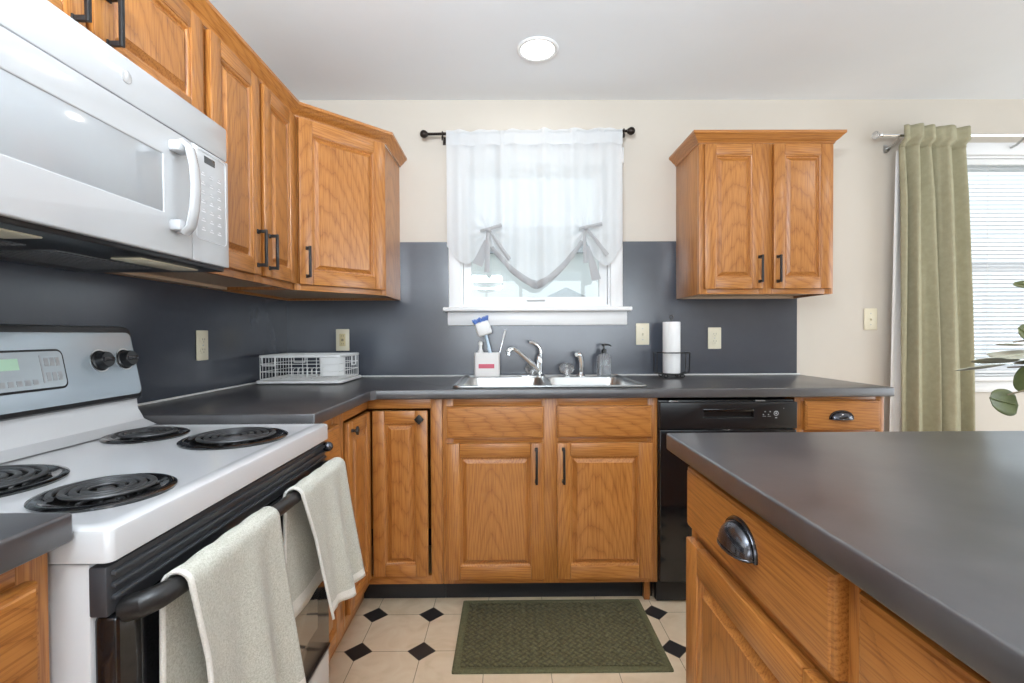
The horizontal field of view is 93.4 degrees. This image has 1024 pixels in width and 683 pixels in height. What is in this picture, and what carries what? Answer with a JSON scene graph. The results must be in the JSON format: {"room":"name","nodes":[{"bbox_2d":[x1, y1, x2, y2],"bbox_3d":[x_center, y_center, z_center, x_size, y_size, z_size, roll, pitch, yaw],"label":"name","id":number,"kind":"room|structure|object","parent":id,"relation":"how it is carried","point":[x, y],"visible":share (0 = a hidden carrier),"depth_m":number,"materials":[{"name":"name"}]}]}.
{"room":"kitchen","nodes":[
{"label":"kitchen","id":0,"kind":"room"},
{"bbox_2d":[0,25,286,405],"bbox_3d":[-1.250,-0.054,0.005,0.120,2.394,5.170,0,1,0],"label":"wall","id":1,"kind":"structure","parent":0,"point":[162,320],"depth_m":1.67,"materials":[{"name":"grey paint"}]},
{"bbox_2d":[48,0,203,113],"bbox_3d":[-1.018,-0.748,0.995,0.363,0.320,0.766,0,1,0],"label":"upper cabinet","id":2,"kind":"object","parent":1,"relation":"attached to","point":[164,38],"visible":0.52,"depth_m":1.19,"materials":[{"name":"brown wood"}]},
{"bbox_2d":[0,0,228,272],"bbox_3d":[-0.967,-0.385,0.970,0.459,0.402,0.761,0,1,0],"label":"microwave","id":3,"kind":"object","parent":2,"relation":"attached to","point":[105,168],"visible":1,"depth_m":0.94,"materials":[{"name":"grey"}]},
{"bbox_2d":[196,330,207,360],"bbox_3d":[-1.198,0.015,1.870,0.009,0.116,0.071,0,1,0],"label":"wall outlet","id":4,"kind":"object","parent":1,"relation":"attached to","point":[201,335],"visible":1,"depth_m":1.86,"materials":[{"name":"beige plastic"}]},
{"bbox_2d":[200,337,205,343],"bbox_3d":[-1.196,-0.005,1.869,0.003,0.029,0.034,0,1,0],"label":"receptacle","id":5,"kind":"object","parent":4,"relation":"attached to","point":[202,339],"depth_m":1.87,"materials":[{"name":"beige plastic"}]},
{"bbox_2d":[200,347,205,353],"bbox_3d":[-1.196,0.034,1.870,0.003,0.029,0.034,0,1,0],"label":"receptacle","id":6,"kind":"object","parent":4,"relation":"attached to","point":[202,349],"depth_m":1.86,"materials":[{"name":"beige plastic"}]},
{"bbox_2d":[108,27,296,289],"bbox_3d":[-1.022,-0.561,1.677,0.363,0.712,0.591,0,1,0],"label":"upper cabinet","id":7,"kind":"object","parent":1,"relation":"attached to","point":[260,129],"visible":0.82,"depth_m":1.64,"materials":[{"name":"brown wood"}]},
{"bbox_2d":[329,545,685,682],"bbox_3d":[1.685,1.158,0.103,5.980,0.060,5.290,0,1,0],"label":"floor","id":8,"kind":"structure","parent":0,"point":[387,640],"depth_m":1.77,"materials":[{"name":"tile"}]},
{"bbox_2d":[0,553,49,682],"bbox_3d":[-0.857,0.701,0.159,0.657,0.876,0.912,0,1,0],"label":"base cabinet","id":9,"kind":"object","parent":8,"relation":"on","point":[24,615],"visible":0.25,"depth_m":0.57,"materials":[{"name":"brown wood"}]},
{"bbox_2d":[0,513,72,574],"bbox_3d":[-0.873,0.244,0.151,0.633,0.038,0.928,0,1,0],"label":"countertop","id":10,"kind":"structure","parent":9,"relation":"on","point":[24,537],"depth_m":0.57,"materials":[{"name":"grey laminate"}]},
{"bbox_2d":[0,324,332,682],"bbox_3d":[-0.815,0.544,1.006,0.698,1.165,0.767,0,1,0],"label":"electric range","id":11,"kind":"object","parent":8,"relation":"on","point":[142,496],"visible":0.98,"depth_m":0.94,"materials":[{"name":"white metal"}]},
{"bbox_2d":[0,423,327,563],"bbox_3d":[-0.838,0.261,0.996,0.636,0.044,0.755,0,1,0],"label":"cooktop","id":12,"kind":"object","parent":11,"relation":"in","point":[126,488],"depth_m":0.88,"materials":[{"name":"white metal"}]},
{"bbox_2d":[159,506,305,682],"bbox_3d":[-0.458,0.519,0.833,0.092,0.390,0.292,0,1,0],"label":"dish towel","id":13,"kind":"object","parent":11,"relation":"hanging from","point":[235,622],"visible":0.99,"depth_m":0.80,"materials":[{"name":"beige fabric"}]},
{"bbox_2d":[283,457,365,619],"bbox_3d":[-0.464,0.503,1.231,0.086,0.368,0.338,0,1,0],"label":"dish towel","id":14,"kind":"object","parent":11,"relation":"hanging from","point":[321,541],"visible":0.99,"depth_m":1.19,"materials":[{"name":"beige fabric"}]},
{"bbox_2d":[323,414,342,660],"bbox_3d":[-0.884,0.682,1.534,0.623,0.876,0.306,0,1,0],"label":"base cabinet","id":15,"kind":"object","parent":8,"relation":"on","point":[334,424],"visible":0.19,"depth_m":1.57,"materials":[{"name":"brown wood"}]},
{"bbox_2d":[331,399,445,657],"bbox_3d":[-0.745,0.673,2.147,0.912,0.876,0.913,0,1,0],"label":"base cabinet","id":16,"kind":"object","parent":8,"relation":"on","point":[392,449],"visible":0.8,"depth_m":1.99,"materials":[{"name":"brown wood"}]},
{"bbox_2d":[442,398,656,599],"bbox_3d":[0.158,0.667,2.283,0.894,0.876,0.652,0,1,0],"label":"base cabinet","id":17,"kind":"object","parent":8,"relation":"on","point":[548,497],"visible":0.91,"depth_m":1.99,"materials":[{"name":"brown wood"}]},
{"bbox_2d":[138,375,893,423],"bbox_3d":[0.184,0.214,1.994,2.773,0.038,1.219,0,1,0],"label":"countertop","id":18,"kind":"structure","parent":17,"relation":"on","point":[254,403],"depth_m":1.97,"materials":[{"name":"grey laminate"}]},
{"bbox_2d":[256,353,360,384],"bbox_3d":[-0.979,0.127,2.360,0.395,0.134,0.320,0,1,0],"label":"dish rack","id":19,"kind":"object","parent":18,"relation":"on","point":[291,378],"visible":0.98,"depth_m":2.26,"materials":[{"name":"white plastic"}]},
{"bbox_2d":[319,357,344,375],"bbox_3d":[-0.897,0.125,2.410,0.120,0.088,0.076,-1,1,-20],"label":"utensil cup","id":20,"kind":"object","parent":19,"relation":"in","point":[329,364],"visible":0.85,"depth_m":2.38,"materials":[{"name":"white plastic"}]},
{"bbox_2d":[256,375,360,384],"bbox_3d":[-0.979,0.185,2.361,0.395,0.018,0.320,0,1,0],"label":"tray","id":21,"kind":"object","parent":18,"relation":"on","point":[282,379],"depth_m":2.24,"materials":[{"name":"white plastic"}]},
{"bbox_2d":[506,340,544,376],"bbox_3d":[0.050,0.089,2.476,0.257,0.189,0.107,-1,1,-37],"label":"faucet","id":22,"kind":"object","parent":18,"relation":"on","point":[539,359],"depth_m":2.49,"materials":[{"name":"silver metal"}]},
{"bbox_2d":[452,363,646,387],"bbox_3d":[0.159,0.238,2.290,0.828,0.244,0.540,0,1,0],"label":"sink","id":23,"kind":"object","parent":18,"relation":"in","point":[467,381],"depth_m":2.47,"materials":[{"name":"silver metal"}]},
{"bbox_2d":[474,352,499,376],"bbox_3d":[-0.130,0.121,2.515,0.132,0.126,0.061,0,1,0],"label":"caddy","id":24,"kind":"object","parent":23,"relation":"on","point":[486,364],"visible":1,"depth_m":2.49,"materials":[{"name":"white plastic"}]},
{"bbox_2d":[478,341,483,352],"bbox_3d":[-0.164,0.085,2.515,0.036,0.171,0.036,0,1,0],"label":"squeeze bottle","id":25,"kind":"object","parent":24,"relation":"in","point":[480,343],"visible":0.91,"depth_m":2.51,"materials":[{"name":"white plastic"}]},
{"bbox_2d":[472,315,491,352],"bbox_3d":[-0.147,0.016,2.513,0.127,0.308,0.060,0,1,0],"label":"scrub brush","id":26,"kind":"object","parent":24,"relation":"in","point":[482,327],"visible":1,"depth_m":2.49,"materials":[{"name":"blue plastic"}]},
{"bbox_2d":[575,351,584,376],"bbox_3d":[0.354,0.116,2.514,0.047,0.131,0.063,1,1,45],"label":"sprayer","id":27,"kind":"object","parent":23,"relation":"on","point":[578,354],"visible":1,"depth_m":2.50,"materials":[{"name":"silver metal"}]},
{"bbox_2d":[597,344,611,376],"bbox_3d":[0.480,0.096,2.520,0.072,0.170,0.052,0,1,0],"label":"soap bottle","id":28,"kind":"object","parent":23,"relation":"on","point":[603,360],"visible":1,"depth_m":2.50,"materials":[{"name":"grey glass"}]},
{"bbox_2d":[653,315,690,377],"bbox_3d":[0.820,0.024,2.475,0.172,0.321,0.140,0,1,0],"label":"paper towel holder","id":29,"kind":"object","parent":18,"relation":"on","point":[662,373],"visible":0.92,"depth_m":2.46,"materials":[{"name":"black metal"}]},
{"bbox_2d":[663,322,679,373],"bbox_3d":[0.820,0.031,2.482,0.087,0.262,0.087,0,1,0],"label":"paper towel roll","id":30,"kind":"object","parent":29,"relation":"on","point":[671,330],"visible":1,"depth_m":2.44,"materials":[{"name":"white paper"}]},
{"bbox_2d":[452,599,673,673],"bbox_3d":[0.170,1.106,1.840,0.749,0.009,0.442,0,1,0],"label":"floor mat","id":31,"kind":"object","parent":8,"relation":"on","point":[581,635],"visible":1,"depth_m":1.79,"materials":[{"name":"green fabric"}]},
{"bbox_2d":[654,397,796,599],"bbox_3d":[0.892,0.670,2.292,0.566,0.862,0.607,0,1,0],"label":"dishwasher","id":32,"kind":"object","parent":8,"relation":"on","point":[722,414],"visible":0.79,"depth_m":1.99,"materials":[{"name":"black plastic"}]},
{"bbox_2d":[686,466,860,682],"bbox_3d":[0.667,0.685,0.804,0.654,0.876,0.500,0,1,0],"label":"base cabinet","id":33,"kind":"object","parent":8,"relation":"on","point":[761,607],"visible":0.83,"depth_m":0.74,"materials":[{"name":"brown wood"}]},
{"bbox_2d":[785,397,883,431],"bbox_3d":[1.366,0.661,2.291,0.375,0.876,0.652,0,1,0],"label":"base cabinet","id":34,"kind":"object","parent":8,"relation":"on","point":[814,414],"visible":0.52,"depth_m":2.00,"materials":[{"name":"brown wood"}]},
{"bbox_2d":[859,589,990,682],"bbox_3d":[0.671,0.694,0.162,0.654,0.876,0.780,0,1,0],"label":"base cabinet","id":35,"kind":"object","parent":8,"relation":"on","point":[891,650],"visible":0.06,"depth_m":0.47,"materials":[{"name":"brown wood"}]},
{"bbox_3d":[1.376,0.687,0.419,0.748,0.875,1.282,0,1,0],"label":"panel","id":36,"kind":"object","parent":8,"relation":"on","visible":0},
{"bbox_2d":[666,431,1023,682],"bbox_3d":[1.152,0.234,0.205,1.595,0.038,1.787,0,1,0],"label":"countertop","id":37,"kind":"structure","parent":36,"relation":"on","point":[929,525],"depth_m":0.60,"materials":[{"name":"grey laminate"}]},
{"bbox_2d":[955,281,1023,415],"bbox_3d":[1.133,0.035,0.864,0.312,0.340,0.447,-1,1,-33],"label":"eucalyptus plant","id":38,"kind":"object","parent":37,"relation":"on","point":[1004,401],"visible":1,"depth_m":0.95,"materials":[{"name":"green plant"}]},
{"bbox_2d":[209,0,1023,99],"bbox_3d":[1.673,-1.306,0.069,5.980,0.080,5.290,0,1,0],"label":"ceiling","id":39,"kind":"structure","parent":0,"point":[318,49],"depth_m":2.11,"materials":[{"name":"paint"}]},
{"bbox_2d":[517,36,558,61],"bbox_3d":[0.112,-1.283,2.123,0.184,0.008,0.184,0,1,0],"label":"recessed light","id":40,"kind":"object","parent":39,"relation":"in","point":[537,48],"visible":1,"depth_m":2.11,"materials":[{"name":"white paint"}]},
{"bbox_2d":[287,99,1023,545],"bbox_3d":[1.660,-0.105,2.671,5.980,2.394,0.120,0,1,0],"label":"wall","id":41,"kind":"structure","parent":0,"point":[823,336],"depth_m":2.60,"materials":[{"name":"beige paint"}]},
{"bbox_2d":[219,116,399,300],"bbox_3d":[-0.900,-0.571,2.274,0.617,0.711,0.622,0,1,0],"label":"upper cabinet","id":42,"kind":"object","parent":41,"relation":"attached to","point":[348,196],"visible":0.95,"depth_m":2.12,"materials":[{"name":"brown wood"}]},
{"bbox_2d":[182,0,406,166],"bbox_3d":[-0.819,-0.942,1.598,0.286,0.050,2.028,0,1,10],"label":"crown molding","id":43,"kind":"structure","parent":42,"relation":"attached to","point":[211,18],"depth_m":1.81,"materials":[{"name":"brown wood"}]},
{"bbox_2d":[336,329,348,350],"bbox_3d":[-0.909,-0.008,2.588,0.071,0.116,0.009,0,1,0],"label":"wall outlet","id":44,"kind":"object","parent":41,"relation":"attached to","point":[342,335],"visible":1,"depth_m":2.59,"materials":[{"name":"beige plastic"}]},
{"bbox_2d":[339,334,345,345],"bbox_3d":[-0.909,-0.008,2.587,0.033,0.067,0.003,0,1,0],"label":"receptacle","id":45,"kind":"object","parent":44,"relation":"attached to","point":[342,337],"depth_m":2.58,"materials":[{"name":"beige plastic"}]},
{"bbox_2d":[138,373,799,405],"bbox_3d":[0.179,0.190,1.993,2.764,0.008,1.222,0,1,0],"label":"trim","id":46,"kind":"structure","parent":41,"relation":"attached to","point":[193,394],"depth_m":2.59,"materials":[{"name":"white"}]},
{"bbox_2d":[420,127,634,144],"bbox_3d":[0.081,-1.081,2.538,1.121,0.068,0.095,0,1,0],"label":"curtain rod","id":47,"kind":"object","parent":41,"relation":"attached to","point":[631,130],"visible":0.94,"depth_m":2.50,"materials":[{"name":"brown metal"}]},
{"bbox_2d":[446,127,622,288],"bbox_3d":[0.118,-0.691,2.502,0.915,0.837,0.074,0,1,0],"label":"curtain","id":48,"kind":"object","parent":47,"relation":"hanging from","point":[534,198],"visible":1,"depth_m":2.51,"materials":[{"name":"white fabric"}]},
{"bbox_2d":[443,147,631,325],"bbox_3d":[0.133,-0.561,2.620,1.000,0.947,0.177,0,1,0],"label":"window","id":49,"kind":"structure","parent":41,"relation":"in","point":[607,308],"depth_m":2.58,"materials":[{"name":"white paint"}]},
{"bbox_2d":[636,323,648,344],"bbox_3d":[0.704,-0.040,2.596,0.071,0.116,0.016,0,1,0],"label":"light switch","id":50,"kind":"object","parent":41,"relation":"attached to","point":[642,329],"visible":1,"depth_m":2.60,"materials":[{"name":"beige plastic"}]},
{"bbox_2d":[708,327,720,348],"bbox_3d":[1.093,-0.018,2.603,0.071,0.116,0.009,0,1,0],"label":"wall outlet","id":51,"kind":"object","parent":41,"relation":"attached to","point":[714,333],"visible":1,"depth_m":2.60,"materials":[{"name":"beige plastic"}]},
{"bbox_2d":[669,130,846,298],"bbox_3d":[1.205,-0.608,2.417,0.716,0.761,0.365,0,1,0],"label":"upper cabinet","id":52,"kind":"object","parent":41,"relation":"attached to","point":[754,208],"visible":1,"depth_m":2.27,"materials":[{"name":"brown wood"}]},
{"bbox_2d":[864,308,876,329],"bbox_3d":[1.939,-0.121,2.604,0.071,0.116,0.016,0,1,0],"label":"light switch","id":53,"kind":"object","parent":41,"relation":"attached to","point":[870,314],"visible":1,"depth_m":2.61,"materials":[{"name":"beige plastic"}]},
{"bbox_2d":[872,131,1023,152],"bbox_3d":[2.851,-1.058,2.551,1.951,0.081,0.109,0,1,0],"label":"curtain rod","id":54,"kind":"object","parent":41,"relation":"attached to","point":[876,134],"visible":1,"depth_m":2.51,"materials":[{"name":"silver metal"}]},
{"bbox_2d":[889,123,974,431],"bbox_3d":[2.212,-0.024,2.522,0.435,2.191,0.095,0,1,0],"label":"drape","id":55,"kind":"object","parent":54,"relation":"hanging from","point":[932,331],"visible":0.72,"depth_m":2.52,"materials":[{"name":"green fabric"}]},
{"bbox_2d":[966,143,1023,391],"bbox_3d":[2.869,-0.398,2.646,1.080,1.340,0.170,0,1,0],"label":"window","id":56,"kind":"structure","parent":41,"relation":"in","point":[984,382],"depth_m":2.60,"materials":[{"name":"white paint"}]},
{"bbox_2d":[967,159,1023,372],"bbox_3d":[2.869,-0.409,2.634,0.868,1.160,0.031,0,1,0],"label":"window blind","id":57,"kind":"object","parent":56,"relation":"attached to","point":[970,162],"visible":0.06,"depth_m":2.63,"materials":[{"name":"white plastic"}]},
{"label":"outside","id":58,"kind":"structure","parent":0,"visible":0},
{"bbox_2d":[975,359,1023,364],"bbox_3d":[-0.231,1.135,32.868,60.000,0.100,59.500,0,1,0],"label":"ground","id":59,"kind":"structure","parent":58,"point":[975,359],"depth_m":23.94,"materials":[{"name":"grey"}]},
{"bbox_2d":[472,242,597,296],"bbox_3d":[0.772,-3.074,29.517,28.800,8.400,10.900,0,1,0],"label":"neighbor house","id":60,"kind":"structure","parent":59,"relation":"on","point":[575,280],"depth_m":26.56,"materials":[{"name":"white"}]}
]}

